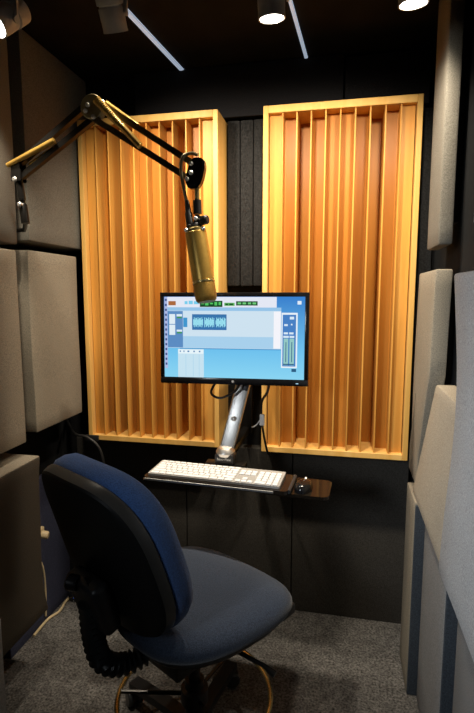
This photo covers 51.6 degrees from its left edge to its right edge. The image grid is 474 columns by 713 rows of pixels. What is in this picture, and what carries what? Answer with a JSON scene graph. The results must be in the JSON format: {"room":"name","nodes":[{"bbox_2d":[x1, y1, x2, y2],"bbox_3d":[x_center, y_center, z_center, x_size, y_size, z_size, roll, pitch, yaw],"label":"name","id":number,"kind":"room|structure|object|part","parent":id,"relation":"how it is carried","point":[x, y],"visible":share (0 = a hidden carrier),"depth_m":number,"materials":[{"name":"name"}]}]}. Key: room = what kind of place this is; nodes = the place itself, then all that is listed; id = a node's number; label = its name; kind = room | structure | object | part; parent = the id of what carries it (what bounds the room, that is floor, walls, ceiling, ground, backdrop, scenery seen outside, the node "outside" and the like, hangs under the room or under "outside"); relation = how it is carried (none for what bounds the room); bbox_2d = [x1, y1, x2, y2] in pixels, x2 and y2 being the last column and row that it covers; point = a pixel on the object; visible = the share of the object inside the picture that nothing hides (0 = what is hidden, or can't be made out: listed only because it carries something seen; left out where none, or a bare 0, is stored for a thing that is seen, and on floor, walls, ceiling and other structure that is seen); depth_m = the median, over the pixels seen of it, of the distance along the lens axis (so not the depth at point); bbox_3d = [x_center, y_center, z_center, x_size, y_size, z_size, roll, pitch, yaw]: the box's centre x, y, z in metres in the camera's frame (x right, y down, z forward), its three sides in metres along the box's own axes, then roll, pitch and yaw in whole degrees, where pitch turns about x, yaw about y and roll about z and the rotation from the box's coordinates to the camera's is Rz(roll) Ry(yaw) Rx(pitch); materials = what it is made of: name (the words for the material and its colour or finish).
{"room":"studio","nodes":[
{"label":"studio","id":0,"kind":"room"},
{"bbox_2d":[0,244,75,659],"bbox_3d":[-1.113,0.135,0.807,0.100,2.250,2.980,1,7,12],"label":"wall","id":1,"kind":"structure","parent":0,"point":[51,443],"depth_m":2.08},
{"bbox_2d":[0,39,16,244],"bbox_3d":[-0.876,-0.680,1.232,0.150,0.710,0.761,1,7,12],"label":"acoustic panel","id":2,"kind":"object","parent":1,"relation":"attached to","point":[8,231],"visible":0.78,"depth_m":1.55,"materials":[{"name":"fabric"}]},
{"bbox_2d":[0,248,25,453],"bbox_3d":[-0.876,0.019,1.298,0.151,0.653,0.771,1,7,12],"label":"acoustic panel","id":3,"kind":"object","parent":1,"relation":"attached to","point":[12,411],"visible":1,"depth_m":1.59,"materials":[{"name":"grey fabric"}]},
{"bbox_2d":[0,453,47,656],"bbox_3d":[-0.847,0.666,1.417,0.199,0.572,0.691,1,7,12],"label":"acoustic panel","id":4,"kind":"object","parent":1,"relation":"attached to","point":[23,601],"visible":1,"depth_m":1.60,"materials":[{"name":"grey fabric"}]},
{"bbox_2d":[6,474,70,658],"bbox_3d":[-0.817,0.804,2.011,0.024,0.620,0.425,1,7,12],"label":"acoustic panel","id":5,"kind":"object","parent":1,"relation":"attached to","point":[55,557],"visible":0.28,"depth_m":2.08,"materials":[{"name":"blue fabric"}]},
{"bbox_2d":[41,526,49,615],"bbox_3d":[-0.779,0.865,1.987,0.060,0.445,0.059,1,7,12],"label":"plug","id":6,"kind":"object","parent":5,"relation":"attached to","point":[44,534],"visible":0.41,"depth_m":1.98,"materials":[{"name":"white plastic"}]},
{"bbox_2d":[6,29,86,251],"bbox_3d":[-0.742,-0.771,1.878,0.146,0.690,0.443,1,7,12],"label":"acoustic panel","id":7,"kind":"object","parent":1,"relation":"attached to","point":[44,91],"visible":0.66,"depth_m":1.77,"materials":[{"name":"fabric"}]},
{"bbox_2d":[14,250,81,431],"bbox_3d":[-0.754,-0.066,1.880,0.153,0.644,0.331,1,7,12],"label":"acoustic panel","id":8,"kind":"object","parent":1,"relation":"attached to","point":[46,282],"visible":0.77,"depth_m":1.80,"materials":[{"name":"grey fabric"}]},
{"bbox_2d":[66,419,104,463],"bbox_3d":[-0.672,0.472,2.120,0.285,0.361,0.070,5,9,37],"label":"cable","id":9,"kind":"object","parent":1,"relation":"hanging from","point":[95,443],"visible":0.68,"depth_m":2.04,"materials":[{"name":"black rubber"}]},
{"bbox_2d":[6,94,206,232],"bbox_3d":[-0.490,-0.576,1.463,0.846,0.369,0.122,3,8,24],"label":"microphone boom","id":10,"kind":"object","parent":1,"relation":"attached to","point":[94,108],"visible":1,"depth_m":1.41,"materials":[{"name":"black metal"}]},
{"bbox_3d":[-0.662,-0.454,1.524,0.031,0.082,0.026,1,7,12],"label":"post","id":11,"kind":"part","parent":10,"relation":"part of","materials":[{"name":"black metal"}]},
{"bbox_3d":[-0.553,-0.661,1.467,0.276,0.178,0.017,2,7,15],"label":"rod","id":12,"kind":"part","parent":10,"relation":"part of","materials":[{"name":"black metal"}]},
{"bbox_3d":[-0.533,-0.627,1.467,0.280,0.172,0.017,2,7,15],"label":"rod","id":13,"kind":"part","parent":10,"relation":"part of","materials":[{"name":"black metal"}]},
{"bbox_3d":[-0.416,-0.721,1.423,0.070,0.070,0.030,1,7,12],"label":"elbow plate","id":14,"kind":"part","parent":10,"relation":"part of","materials":[{"name":"brown metal"}]},
{"bbox_3d":[-0.284,-0.600,1.397,0.308,0.204,0.017,2,8,16],"label":"rod","id":15,"kind":"part","parent":10,"relation":"part of","materials":[{"name":"metal"}]},
{"bbox_3d":[-0.261,-0.635,1.388,0.305,0.209,0.017,2,8,17],"label":"rod","id":16,"kind":"part","parent":10,"relation":"part of","materials":[{"name":"metal"}]},
{"bbox_2d":[179,151,198,225],"bbox_3d":[-0.129,-0.457,1.348,0.057,0.200,0.029,1,7,12],"label":"microphone cable","id":17,"kind":"object","parent":10,"relation":"hanging from","point":[188,214],"visible":1,"depth_m":1.35,"materials":[{"name":"black rubber"}]},
{"bbox_2d":[184,214,216,303],"bbox_3d":[-0.101,-0.270,1.361,0.099,0.246,0.066,5,9,36],"label":"microphone","id":18,"kind":"object","parent":10,"relation":"hanging from","point":[196,237],"visible":1,"depth_m":1.34,"materials":[{"name":"gold metal"}]},
{"bbox_3d":[-0.094,-0.377,1.354,0.034,0.028,0.026,3,8,26],"label":"mount knob","id":19,"kind":"part","parent":18,"relation":"part of","materials":[{"name":"black plastic"}]},
{"bbox_2d":[193,281,216,303],"bbox_3d":[-0.089,-0.178,1.361,0.066,0.063,0.064,1,7,12],"label":"grille","id":20,"kind":"object","parent":18,"relation":"attached to","point":[204,291],"depth_m":1.34,"materials":[{"name":"gold metal"}]},
{"bbox_2d":[3,595,418,712],"bbox_3d":[-0.313,1.312,0.788,1.735,0.080,3.180,1,7,12],"label":"floor","id":21,"kind":"structure","parent":0,"point":[323,663],"depth_m":1.77,"materials":[{"name":"grey carpet"}]},
{"bbox_2d":[0,619,6,712],"bbox_3d":[-0.757,0.999,1.191,0.055,0.440,0.518,1,7,12],"label":"acoustic panel","id":22,"kind":"object","parent":21,"relation":"on","point":[2,681],"visible":1,"depth_m":1.42,"materials":[{"name":"grey fabric"}]},
{"bbox_2d":[32,597,68,636],"bbox_3d":[-0.778,1.100,2.095,0.025,0.011,0.282,2,7,15],"label":"cable","id":23,"kind":"object","parent":21,"relation":"on","point":[67,599],"visible":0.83,"depth_m":2.07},
{"bbox_2d":[69,592,74,600],"bbox_3d":[-0.699,1.071,2.208,0.100,0.039,0.071,1,7,12],"label":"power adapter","id":24,"kind":"object","parent":21,"relation":"on","point":[71,598],"visible":0.23,"depth_m":2.18,"materials":[{"name":"black plastic"}]},
{"bbox_2d":[77,434,187,546],"bbox_3d":[-0.475,0.725,2.257,0.521,0.715,0.048,1,7,12],"label":"board","id":25,"kind":"object","parent":21,"relation":"on","point":[135,459],"visible":0.12,"depth_m":2.19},
{"bbox_2d":[42,453,294,712],"bbox_3d":[-0.165,0.701,1.391,0.584,0.978,0.670,6,10,41],"label":"office chair","id":26,"kind":"object","parent":21,"relation":"on","point":[182,611],"visible":1,"depth_m":1.15,"materials":[{"name":"blue fabric"}]},
{"bbox_3d":[-0.371,0.533,1.152,0.066,0.040,0.038,1,7,11],"label":"adjusting knob","id":27,"kind":"part","parent":26,"relation":"part of","materials":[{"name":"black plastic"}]},
{"bbox_3d":[-0.303,0.448,1.197,0.429,0.426,0.192,6,10,41],"label":"backrest","id":28,"kind":"part","parent":26,"relation":"part of","materials":[{"name":"blue fabric"}]},
{"bbox_3d":[-0.246,1.088,1.551,0.257,0.049,0.040,6,9,39],"label":"leg","id":29,"kind":"part","parent":26,"relation":"part of","materials":[{"name":"black plastic"}]},
{"bbox_3d":[-0.107,0.678,1.372,0.458,0.084,0.452,6,10,41],"label":"seat","id":30,"kind":"part","parent":26,"relation":"part of","materials":[{"name":"blue fabric"}]},
{"bbox_3d":[-0.066,1.082,1.597,0.040,0.049,0.257,3,8,22],"label":"leg","id":31,"kind":"part","parent":26,"relation":"part of","materials":[{"name":"black plastic"}]},
{"bbox_3d":[0.024,0.810,1.319,0.190,0.030,0.020,5,9,35],"label":"lift lever","id":32,"kind":"part","parent":26,"relation":"part of","materials":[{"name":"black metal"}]},
{"bbox_2d":[186,444,292,593],"bbox_3d":[0.010,0.738,2.157,0.462,0.715,0.048,1,7,12],"label":"wall panel","id":33,"kind":"object","parent":21,"relation":"on","point":[254,529],"visible":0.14,"depth_m":2.12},
{"bbox_2d":[291,453,408,623],"bbox_3d":[0.465,0.750,2.062,0.460,0.715,0.048,1,7,12],"label":"wall panel","id":34,"kind":"object","parent":21,"relation":"on","point":[348,546],"visible":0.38,"depth_m":2.04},
{"bbox_2d":[0,0,438,82],"bbox_3d":[-0.313,-1.000,0.496,1.735,0.080,3.180,1,7,12],"label":"ceiling","id":35,"kind":"structure","parent":0,"point":[196,33],"depth_m":1.68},
{"bbox_2d":[0,0,30,38],"bbox_3d":[-0.613,-0.957,1.310,0.080,0.207,0.118,6,9,39],"label":"track spotlight","id":36,"kind":"object","parent":35,"relation":"attached to","point":[14,14],"visible":1,"depth_m":1.30,"materials":[{"name":"black metal"}]},
{"bbox_2d":[95,0,127,33],"bbox_3d":[-0.346,-0.985,1.363,0.083,0.165,0.114,1,7,12],"label":"track spotlight","id":37,"kind":"object","parent":35,"relation":"attached to","point":[112,13],"visible":1,"depth_m":1.35,"materials":[{"name":"black metal"}]},
{"bbox_2d":[128,9,183,70],"bbox_3d":[-0.283,-1.112,1.742,0.015,0.008,0.452,2,8,17],"label":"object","id":38,"kind":"structure","parent":35,"relation":"attached to","point":[131,15],"depth_m":1.71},
{"bbox_2d":[257,0,288,23],"bbox_3d":[0.089,-0.968,1.270,0.088,0.176,0.082,-6,9,-39],"label":"track spotlight","id":39,"kind":"object","parent":35,"relation":"attached to","point":[269,11],"visible":1,"depth_m":1.26,"materials":[{"name":"black metal"}]},
{"bbox_2d":[398,0,429,10],"bbox_3d":[0.435,-0.957,1.198,0.088,0.180,0.083,-6,9,-38],"label":"track spotlight","id":40,"kind":"object","parent":35,"relation":"attached to","point":[404,5],"visible":1,"depth_m":1.23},
{"bbox_2d":[67,50,436,581],"bbox_3d":[0.002,-0.033,2.137,1.735,2.250,0.100,1,7,12],"label":"wall","id":41,"kind":"structure","parent":0,"point":[120,93],"depth_m":2.10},
{"bbox_2d":[77,109,227,447],"bbox_3d":[-0.342,-0.289,2.030,0.584,1.299,0.179,1,7,12],"label":"acoustic panel","id":42,"kind":"object","parent":41,"relation":"in","point":[132,206],"visible":0.88,"depth_m":2.00,"materials":[{"name":"yellow wood"}]},
{"bbox_3d":[-0.606,-0.299,2.091,0.019,1.295,0.166,1,7,12],"label":"panel","id":43,"kind":"part","parent":42,"relation":"part of","materials":[{"name":"brown wood"}]},
{"bbox_3d":[-0.335,-0.921,1.955,0.534,0.026,0.166,1,7,12],"label":"panel","id":44,"kind":"part","parent":42,"relation":"part of","materials":[{"name":"brown wood"}]},
{"bbox_3d":[-0.335,0.340,2.114,0.534,0.022,0.166,1,7,12],"label":"panel","id":45,"kind":"part","parent":42,"relation":"part of","materials":[{"name":"brown wood"}]},
{"bbox_3d":[-0.064,-0.285,1.978,0.019,1.295,0.166,1,7,12],"label":"panel","id":46,"kind":"part","parent":42,"relation":"part of","materials":[{"name":"brown wood"}]},
{"bbox_2d":[135,54,343,121],"bbox_3d":[-0.004,-1.039,1.934,0.830,0.193,0.050,1,7,12],"label":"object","id":47,"kind":"structure","parent":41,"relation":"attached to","point":[239,92],"depth_m":1.91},
{"bbox_2d":[228,119,262,285],"bbox_3d":[0.043,-0.611,1.981,0.157,0.645,0.045,1,7,12],"label":"acoustic panel","id":48,"kind":"object","parent":41,"relation":"attached to","point":[245,137],"visible":0.84,"depth_m":1.96,"materials":[{"name":"grey fabric"}]},
{"bbox_2d":[288,0,307,58],"bbox_3d":[0.202,-1.098,1.631,0.011,0.008,0.521,2,7,15],"label":"light strip","id":49,"kind":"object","parent":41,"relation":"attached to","point":[290,2],"depth_m":1.64,"materials":[{"name":"white plastic"}]},
{"bbox_2d":[261,93,423,460],"bbox_3d":[0.383,-0.270,1.886,0.553,1.297,0.166,1,7,12],"label":"acoustic panel","id":50,"kind":"object","parent":41,"relation":"in","point":[341,178],"visible":0.99,"depth_m":1.85,"materials":[{"name":"brown wood"}]},
{"bbox_2d":[205,385,252,467],"bbox_3d":[0.005,0.079,1.825,0.152,0.594,0.442,1,7,12],"label":"monitor stand","id":51,"kind":"object","parent":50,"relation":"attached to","point":[239,423],"visible":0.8,"depth_m":1.69,"materials":[{"name":"metal"}]},
{"bbox_3d":[-0.039,0.345,1.673,0.066,0.036,0.051,1,7,12],"label":"arm","id":52,"kind":"part","parent":51,"relation":"part of","materials":[{"name":"black plastic"}]},
{"bbox_2d":[160,292,309,386],"bbox_3d":[-0.008,-0.061,1.652,0.496,0.305,0.076,1,6,8],"label":"monitor","id":53,"kind":"object","parent":51,"relation":"attached to","point":[237,338],"visible":0.98,"depth_m":1.61,"materials":[{"name":"black plastic"}]},
{"bbox_2d":[210,384,239,398],"bbox_3d":[-0.039,0.103,1.676,0.108,0.080,0.053,1,7,12],"label":"cable","id":54,"kind":"object","parent":53,"relation":"hanging from","point":[213,386],"visible":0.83,"depth_m":1.66,"materials":[{"name":"black rubber"}]},
{"bbox_2d":[260,386,271,455],"bbox_3d":[0.116,0.230,1.863,0.044,0.365,0.370,1,7,7],"label":"cable","id":55,"kind":"object","parent":53,"relation":"hanging from","point":[268,387],"visible":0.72,"depth_m":1.80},
{"bbox_2d":[252,414,264,427],"bbox_3d":[0.076,0.232,1.763,0.047,0.053,0.008,1,7,12],"label":"cable tie","id":56,"kind":"object","parent":55,"relation":"attached to","point":[262,416],"visible":1,"depth_m":1.76,"materials":[{"name":"white plastic"}]},
{"bbox_2d":[143,473,331,500],"bbox_3d":[0.002,0.398,1.578,0.589,0.024,0.162,2,7,15],"label":"keyboard tray","id":57,"kind":"object","parent":51,"relation":"attached to","point":[321,490],"visible":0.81,"depth_m":1.51,"materials":[{"name":"brown wood"}]},
{"bbox_2d":[148,460,285,488],"bbox_3d":[-0.065,0.377,1.585,0.432,0.015,0.118,2,7,15],"label":"keyboard","id":58,"kind":"object","parent":57,"relation":"on","point":[165,468],"visible":1,"depth_m":1.57,"materials":[{"name":"white plastic"}]},
{"bbox_2d":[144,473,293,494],"bbox_3d":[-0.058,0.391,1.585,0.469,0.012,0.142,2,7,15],"label":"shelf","id":59,"kind":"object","parent":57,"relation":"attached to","point":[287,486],"depth_m":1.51,"materials":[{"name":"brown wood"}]},
{"bbox_2d":[264,477,331,500],"bbox_3d":[0.192,0.410,1.538,0.202,0.010,0.140,2,7,15],"label":"shelf","id":60,"kind":"object","parent":57,"relation":"attached to","point":[321,490],"depth_m":1.49,"materials":[{"name":"brown wood"}]},
{"bbox_2d":[294,477,312,493],"bbox_3d":[0.207,0.394,1.518,0.053,0.026,0.108,3,8,20],"label":"computer mouse","id":61,"kind":"object","parent":57,"relation":"on","point":[304,485],"visible":1,"depth_m":1.48,"materials":[{"name":"plastic"}]},
{"bbox_3d":[0.032,0.099,1.698,0.026,0.042,0.024,1,7,12],"label":"arm","id":62,"kind":"part","parent":51,"relation":"part of","materials":[{"name":"plastic"}]},
{"bbox_3d":[0.122,-0.277,1.940,0.019,1.297,0.166,1,7,12],"label":"panel","id":63,"kind":"part","parent":50,"relation":"part of","materials":[{"name":"brown wood"}]},
{"bbox_3d":[0.383,0.362,1.966,0.515,0.022,0.166,1,7,12],"label":"panel","id":64,"kind":"part","parent":50,"relation":"part of","materials":[{"name":"brown wood"}]},
{"bbox_3d":[0.383,-0.900,1.806,0.515,0.026,0.166,1,7,12],"label":"panel","id":65,"kind":"part","parent":50,"relation":"part of","materials":[{"name":"brown wood"}]},
{"bbox_3d":[0.644,-0.263,1.832,0.019,1.297,0.166,1,7,12],"label":"panel","id":66,"kind":"part","parent":50,"relation":"part of","materials":[{"name":"brown wood"}]},
{"bbox_2d":[431,0,473,385],"bbox_3d":[0.487,0.177,0.476,0.100,2.250,2.980,1,7,12],"label":"wall","id":67,"kind":"structure","parent":0,"point":[458,256],"depth_m":1.37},
{"bbox_2d":[400,482,424,694],"bbox_3d":[0.638,0.808,1.722,0.079,0.685,0.193,1,7,12],"label":"acoustic panel","id":68,"kind":"object","parent":67,"relation":"attached to","point":[415,525],"visible":0.55,"depth_m":1.66,"materials":[{"name":"grey fabric"}]},
{"bbox_2d":[408,108,433,454],"bbox_3d":[0.709,-0.252,1.878,0.047,1.310,0.060,1,7,12],"label":"strip","id":69,"kind":"object","parent":67,"relation":"attached to","point":[423,262],"visible":0.31,"depth_m":1.82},
{"bbox_2d":[409,269,454,481],"bbox_3d":[0.633,0.085,1.597,0.074,0.712,0.340,1,7,12],"label":"acoustic panel","id":70,"kind":"object","parent":67,"relation":"attached to","point":[436,303],"visible":0.81,"depth_m":1.48,"materials":[{"name":"grey fabric"}]},
{"bbox_2d":[413,385,456,560],"bbox_3d":[0.560,0.280,1.313,0.094,0.365,0.451,1,7,12],"label":"acoustic panel","id":71,"kind":"object","parent":67,"relation":"attached to","point":[430,487],"visible":0.58,"depth_m":1.30,"materials":[{"name":"fabric"}]},
{"bbox_2d":[416,526,457,712],"bbox_3d":[0.598,0.824,1.454,0.047,0.720,0.333,1,7,12],"label":"acoustic panel","id":72,"kind":"object","parent":67,"relation":"attached to","point":[438,619],"visible":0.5,"depth_m":1.39,"materials":[{"name":"grey fabric"}]},
{"bbox_2d":[427,0,471,249],"bbox_3d":[0.622,-0.694,1.426,0.067,0.740,0.194,1,7,12],"label":"acoustic panel","id":73,"kind":"object","parent":67,"relation":"attached to","point":[454,16],"visible":1,"depth_m":1.37,"materials":[{"name":"fabric"}]},
{"bbox_2d":[439,270,473,661],"bbox_3d":[0.452,0.197,0.797,0.098,0.680,0.585,1,7,12],"label":"acoustic panel","id":74,"kind":"object","parent":67,"relation":"attached to","point":[456,562],"visible":1,"depth_m":0.97,"materials":[{"name":"fabric"}]},
{"bbox_2d":[452,622,473,712],"bbox_3d":[0.509,0.884,1.003,0.035,0.715,0.440,1,7,12],"label":"acoustic panel","id":75,"kind":"object","parent":67,"relation":"attached to","point":[463,695],"visible":0.47,"depth_m":1.13,"materials":[{"name":"grey fabric"}]}
]}

